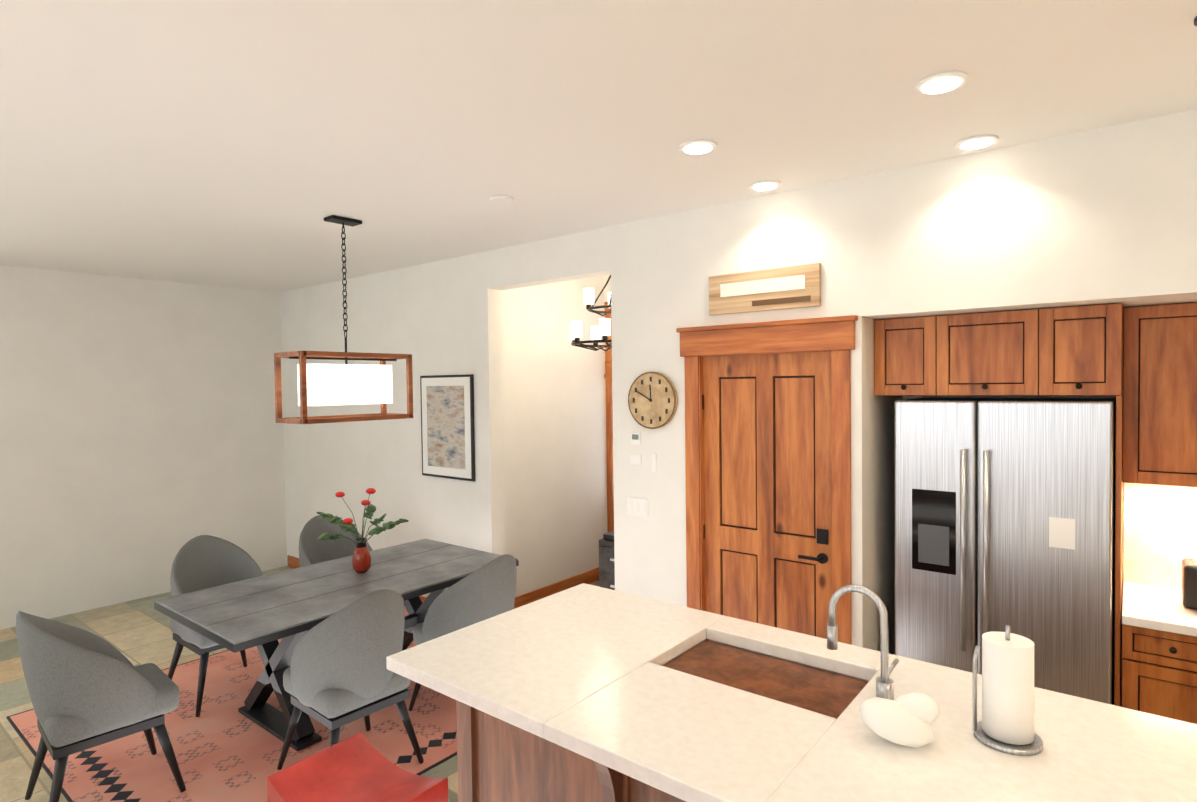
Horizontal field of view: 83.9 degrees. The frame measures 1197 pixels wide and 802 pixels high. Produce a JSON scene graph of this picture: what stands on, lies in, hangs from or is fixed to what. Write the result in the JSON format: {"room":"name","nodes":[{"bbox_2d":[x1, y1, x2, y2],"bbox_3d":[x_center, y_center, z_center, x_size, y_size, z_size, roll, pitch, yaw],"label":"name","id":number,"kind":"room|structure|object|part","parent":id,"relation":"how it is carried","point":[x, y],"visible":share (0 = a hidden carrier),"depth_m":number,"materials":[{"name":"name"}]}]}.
{"room":"kitchen","nodes":[
{"label":"kitchen","id":0,"kind":"room"},
{"bbox_2d":[0,265,286,629],"bbox_3d":[-6.424,-0.145,3.779,0.150,4.200,9.520,0,2,39],"label":"wall","id":1,"kind":"structure","parent":0,"point":[141,437],"depth_m":6.20,"materials":[{"name":"paint"}]},
{"bbox_2d":[0,566,597,801],"bbox_3d":[-0.933,1.991,1.494,12.200,0.100,13.500,0,2,39],"label":"floor","id":2,"kind":"structure","parent":0,"point":[137,632],"depth_m":4.88,"materials":[{"name":"tile"}]},
{"bbox_2d":[6,606,456,801],"bbox_3d":[-1.762,1.878,4.282,2.484,0.009,2.684,0,2,39],"label":"dining rug","id":3,"kind":"object","parent":2,"relation":"on","point":[224,749],"visible":0.38,"depth_m":3.65,"materials":[{"name":"red carpet"}]},
{"bbox_2d":[16,611,185,801],"bbox_3d":[-2.393,1.419,3.187,0.533,0.972,0.576,1,2,43],"label":"chair","id":4,"kind":"object","parent":3,"relation":"on","point":[87,689],"visible":1,"depth_m":2.98,"materials":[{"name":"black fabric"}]},
{"bbox_3d":[-2.379,1.645,3.204,0.520,0.519,0.543,1,2,43],"label":"seat","id":5,"kind":"part","parent":4,"relation":"part of","materials":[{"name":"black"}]},
{"bbox_2d":[168,535,262,716],"bbox_3d":[-2.455,1.391,4.320,0.576,0.972,0.533,0,2,39],"label":"chair","id":6,"kind":"object","parent":3,"relation":"on","point":[200,562],"visible":0.6,"depth_m":4.40,"materials":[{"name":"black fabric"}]},
{"bbox_2d":[299,515,372,566],"bbox_3d":[-1.936,1.369,4.967,0.576,0.972,0.533,0,2,39],"label":"chair","id":7,"kind":"object","parent":3,"relation":"on","point":[313,549],"visible":0.25,"depth_m":5.10,"materials":[{"name":"black fabric"}]},
{"bbox_2d":[154,539,518,750],"bbox_3d":[-1.550,1.495,4.240,1.046,0.750,1.886,0,2,39],"label":"dining table","id":8,"kind":"object","parent":3,"relation":"on","point":[290,608],"visible":0.77,"depth_m":3.91,"materials":[{"name":"wood"}]},
{"bbox_2d":[316,488,407,572],"bbox_3d":[-1.530,0.833,4.296,0.512,0.567,0.548,0,2,39],"label":"vase","id":9,"kind":"object","parent":8,"relation":"on","point":[361,560],"visible":1,"depth_m":4.31,"materials":[{"name":"red ceramic"}]},
{"bbox_2d":[277,589,423,769],"bbox_3d":[-1.270,1.399,3.410,0.576,0.972,0.533,0,2,41],"label":"chair","id":10,"kind":"object","parent":3,"relation":"on","point":[337,674],"visible":0.94,"depth_m":3.19,"materials":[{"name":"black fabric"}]},
{"bbox_3d":[-1.280,1.625,3.426,0.543,0.519,0.520,0,2,41],"label":"seat","id":11,"kind":"part","parent":10,"relation":"part of","materials":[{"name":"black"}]},
{"bbox_2d":[408,554,516,710],"bbox_3d":[-0.770,1.377,4.034,0.576,0.972,0.533,0,2,37],"label":"chair","id":12,"kind":"object","parent":3,"relation":"on","point":[486,591],"visible":0.54,"depth_m":3.80,"materials":[{"name":"black fabric"}]},
{"bbox_2d":[267,732,448,801],"bbox_3d":[-0.790,1.580,2.198,0.576,0.685,0.425,0,2,37],"label":"stool","id":13,"kind":"object","parent":2,"relation":"on","point":[359,767],"visible":1,"depth_m":2.23,"materials":[{"name":"red leather"}]},
{"bbox_2d":[386,583,1196,801],"bbox_3d":[0.515,1.260,2.257,2.460,1.286,1.180,0,2,39],"label":"kitchen island","id":14,"kind":"object","parent":2,"relation":"on","point":[583,692],"visible":1,"depth_m":2.10,"materials":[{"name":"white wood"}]},
{"bbox_2d":[827,584,899,702],"bbox_3d":[0.889,0.790,2.240,0.214,0.356,0.120,0,2,39],"label":"faucet","id":15,"kind":"object","parent":14,"relation":"on","point":[883,687],"depth_m":2.18,"materials":[{"name":"silver metal"}]},
{"bbox_2d":[858,692,939,748],"bbox_3d":[0.862,0.913,1.913,0.199,0.131,0.176,0,2,39],"label":"sculpture","id":16,"kind":"object","parent":14,"relation":"on","point":[904,722],"depth_m":1.88,"materials":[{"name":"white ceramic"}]},
{"bbox_2d":[894,398,1115,704],"bbox_3d":[2.099,0.923,3.464,0.920,1.860,0.638,0,2,39],"label":"refrigerator","id":17,"kind":"object","parent":2,"relation":"on","point":[1004,511],"visible":0.62,"depth_m":3.21,"materials":[{"name":"grey metal"}]},
{"bbox_2d":[1121,624,1196,723],"bbox_3d":[2.932,1.418,2.863,1.067,0.878,0.597,0,2,39],"label":"base cabinet","id":18,"kind":"object","parent":2,"relation":"on","point":[1159,672],"visible":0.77,"depth_m":2.87,"materials":[{"name":"brown wood"}]},
{"bbox_2d":[1122,582,1196,636],"bbox_3d":[3.150,0.959,2.649,1.671,0.040,0.631,0,2,39],"label":"countertop","id":19,"kind":"structure","parent":18,"relation":"on","point":[1156,607],"depth_m":2.96,"materials":[{"name":"stone"}]},
{"bbox_2d":[1181,558,1196,609],"bbox_3d":[2.798,0.834,2.977,0.280,0.202,0.180,0,2,39],"label":"toaster","id":20,"kind":"object","parent":19,"relation":"on","point":[1189,582],"visible":1,"depth_m":2.98,"materials":[{"name":"black plastic"}]},
{"bbox_3d":[0.147,1.819,5.705,1.380,0.008,1.570,0,2,39],"label":"mat","id":21,"kind":"object","parent":2,"relation":"on","visible":0},
{"bbox_2d":[599,531,614,589],"bbox_3d":[0.235,1.397,4.896,0.286,0.870,0.420,0,2,39],"label":"base cabinet","id":22,"kind":"object","parent":21,"relation":"on","point":[606,565],"visible":0.23,"depth_m":4.78,"materials":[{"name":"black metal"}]},
{"bbox_2d":[502,276,607,596],"bbox_3d":[-0.429,0.066,6.259,0.150,3.500,1.830,0,2,39],"label":"wall","id":23,"kind":"structure","parent":0,"point":[554,401],"depth_m":6.15,"materials":[{"name":"paint"}]},
{"bbox_2d":[514,567,598,608],"bbox_3d":[-0.404,1.754,6.170,0.017,0.130,1.630,0,2,39],"label":"baseboard","id":24,"kind":"structure","parent":23,"relation":"attached to","point":[590,576],"depth_m":6.18,"materials":[{"name":"brown wood"}]},
{"bbox_2d":[280,182,831,609],"bbox_3d":[-1.065,0.333,5.508,6.060,3.020,0.150,0,2,39],"label":"wall","id":25,"kind":"structure","parent":0,"point":[442,317],"depth_m":5.25,"materials":[{"name":"paint"}]},
{"bbox_2d":[287,555,426,602],"bbox_3d":[-2.133,1.772,6.306,3.310,0.130,0.017,0,2,39],"label":"baseboard","id":26,"kind":"structure","parent":25,"relation":"attached to","point":[293,562],"depth_m":7.24,"materials":[{"name":"brown wood"}]},
{"bbox_2d":[420,374,474,480],"bbox_3d":[-1.267,0.214,5.551,0.670,0.860,0.028,0,2,39],"label":"picture frame","id":27,"kind":"object","parent":25,"relation":"attached to","point":[447,428],"visible":0.94,"depth_m":5.52,"materials":[{"name":"white paper"}]},
{"bbox_2d":[630,454,640,464],"bbox_3d":[0.245,0.384,4.360,0.085,0.065,0.007,0,2,39],"label":"light switch","id":28,"kind":"object","parent":25,"relation":"attached to","point":[634,459],"depth_m":4.36,"materials":[{"name":"white plastic"}]},
{"bbox_2d":[631,432,640,443],"bbox_3d":[0.242,0.244,4.356,0.075,0.075,0.009,0,2,39],"label":"thermostat","id":29,"kind":"object","parent":25,"relation":"attached to","point":[635,437],"depth_m":4.35,"materials":[{"name":"white plastic"}]},
{"bbox_2d":[627,497,647,516],"bbox_3d":[0.255,0.694,4.360,0.165,0.115,0.010,0,2,39],"label":"light switch","id":30,"kind":"object","parent":25,"relation":"attached to","point":[637,506],"depth_m":4.35,"materials":[{"name":"white plastic"}]},
{"bbox_2d":[628,372,677,428],"bbox_3d":[0.342,-0.004,4.247,0.366,0.366,0.038,0,2,39],"label":"wall clock","id":31,"kind":"object","parent":25,"relation":"attached to","point":[652,400],"visible":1,"depth_m":4.23,"materials":[{"name":"brown wood"}]},
{"bbox_2d":[652,453,655,471],"bbox_3d":[0.358,0.395,4.270,0.030,0.120,0.007,0,2,39],"label":"light switch","id":32,"kind":"object","parent":25,"relation":"attached to","point":[653,454],"depth_m":4.27,"materials":[{"name":"white plastic"}]},
{"bbox_2d":[709,263,820,314],"bbox_3d":[0.924,-0.625,3.768,0.670,0.230,0.025,0,2,39],"label":"sign","id":33,"kind":"object","parent":25,"relation":"attached to","point":[797,286],"visible":1,"depth_m":3.74,"materials":[{"name":"brown wood"}]},
{"bbox_2d":[676,315,857,644],"bbox_3d":[0.975,0.705,3.859,1.080,2.305,0.195,0,2,39],"label":"door frame","id":34,"kind":"structure","parent":25,"relation":"attached to","point":[835,336],"depth_m":3.68,"materials":[{"name":"brown wood"}]},
{"bbox_2d":[702,352,832,638],"bbox_3d":[0.958,0.791,3.846,0.812,2.118,0.090,0,2,39],"label":"pantry door","id":35,"kind":"structure","parent":25,"relation":"in","point":[767,525],"depth_m":3.83,"materials":[{"name":"brown wood"}]},
{"bbox_2d":[0,0,1196,292],"bbox_3d":[-1.201,-1.177,3.533,8.300,0.100,3.320,0,2,39],"label":"ceiling","id":36,"kind":"structure","parent":0,"point":[246,144],"depth_m":2.55,"materials":[{"name":"white paint"}]},
{"bbox_2d":[274,215,412,423],"bbox_3d":[-1.589,-0.507,4.175,0.328,1.259,0.748,0,2,39],"label":"pendant lantern","id":37,"kind":"object","parent":36,"relation":"hanging from","point":[335,384],"visible":1,"depth_m":4.09,"materials":[{"name":"brown wood"}]},
{"bbox_2d":[489,195,513,205],"bbox_3d":[-0.547,-1.129,3.742,0.140,0.022,0.140,0,2,39],"label":"smoke detector","id":38,"kind":"object","parent":36,"relation":"attached to","point":[502,200],"visible":1,"depth_m":3.71,"materials":[{"name":"white plastic"}]},
{"bbox_2d":[679,139,716,154],"bbox_3d":[0.442,-1.126,2.962,0.169,0.014,0.169,0,2,30],"label":"recessed light","id":39,"kind":"object","parent":36,"relation":"in","point":[700,146],"depth_m":2.94,"materials":[{"name":"white plastic"}]},
{"bbox_2d":[749,180,780,190],"bbox_3d":[0.889,-1.147,3.552,0.169,0.014,0.169,0,2,30],"label":"recessed light","id":40,"kind":"object","parent":36,"relation":"in","point":[764,185],"depth_m":3.53,"materials":[{"name":"white plastic"}]},
{"bbox_2d":[914,71,967,95],"bbox_3d":[1.214,-1.121,2.357,0.169,0.014,0.169,0,2,33],"label":"recessed light","id":41,"kind":"object","parent":36,"relation":"in","point":[941,83],"depth_m":2.34,"materials":[{"name":"white plastic"}]},
{"bbox_2d":[955,135,998,150],"bbox_3d":[1.675,-1.142,2.949,0.169,0.014,0.169,0,2,30],"label":"recessed light","id":42,"kind":"object","parent":36,"relation":"in","point":[977,142],"depth_m":2.93,"materials":[{"name":"white plastic"}]},
{"bbox_2d":[604,275,613,531],"bbox_3d":[0.632,0.099,6.410,1.320,3.400,0.170,0,2,39],"label":"door frame","id":43,"kind":"structure","parent":0,"point":[609,440],"depth_m":6.75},
{"bbox_2d":[832,176,901,654],"bbox_3d":[1.556,0.341,3.813,0.150,3.020,0.780,0,2,39],"label":"wall","id":44,"kind":"structure","parent":0,"point":[872,496],"depth_m":3.52,"materials":[{"name":"paint"}]},
{"bbox_2d":[902,396,1123,693],"bbox_3d":[3.096,0.696,3.188,3.040,2.300,0.150,0,2,39],"label":"wall","id":45,"kind":"structure","parent":0,"point":[908,397],"depth_m":3.47,"materials":[{"name":"paint"}]},
{"bbox_2d":[874,303,1196,706],"bbox_3d":[2.610,0.707,3.092,2.398,2.296,0.602,0,2,39],"label":"upper cabinet","id":46,"kind":"object","parent":45,"relation":"attached to","point":[1139,363],"visible":0.96,"depth_m":3.09,"materials":[{"name":"brown wood"}]},
{"bbox_2d":[861,109,1196,319],"bbox_3d":[2.728,-0.801,2.835,2.890,0.720,0.780,0,2,39],"label":"wall","id":47,"kind":"structure","parent":0,"point":[1104,215],"depth_m":2.96,"materials":[{"name":"paint"}]},
{"bbox_3d":[0.126,-1.627,5.659,1.750,0.100,1.980,0,2,39],"label":"ceiling","id":48,"kind":"structure","parent":0,"visible":0},
{"bbox_2d":[569,275,611,351],"bbox_3d":[0.148,-0.967,5.459,0.768,1.209,0.770,0,2,39],"label":"chandelier","id":49,"kind":"object","parent":48,"relation":"hanging from","point":[603,329],"visible":0.38,"depth_m":5.39,"materials":[{"name":"brown metal"}]},
{"bbox_3d":[3.239,0.741,1.294,0.150,2.300,2.630,0,2,39],"label":"wall","id":50,"kind":"structure","parent":0,"visible":0},
{"bbox_2d":[1123,483,1196,588],"bbox_3d":[2.526,0.692,1.865,1.672,0.548,2.621,0,2,39],"label":"backsplash panel","id":51,"kind":"object","parent":50,"relation":"attached to","point":[1160,534],"visible":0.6,"depth_m":3.32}
]}

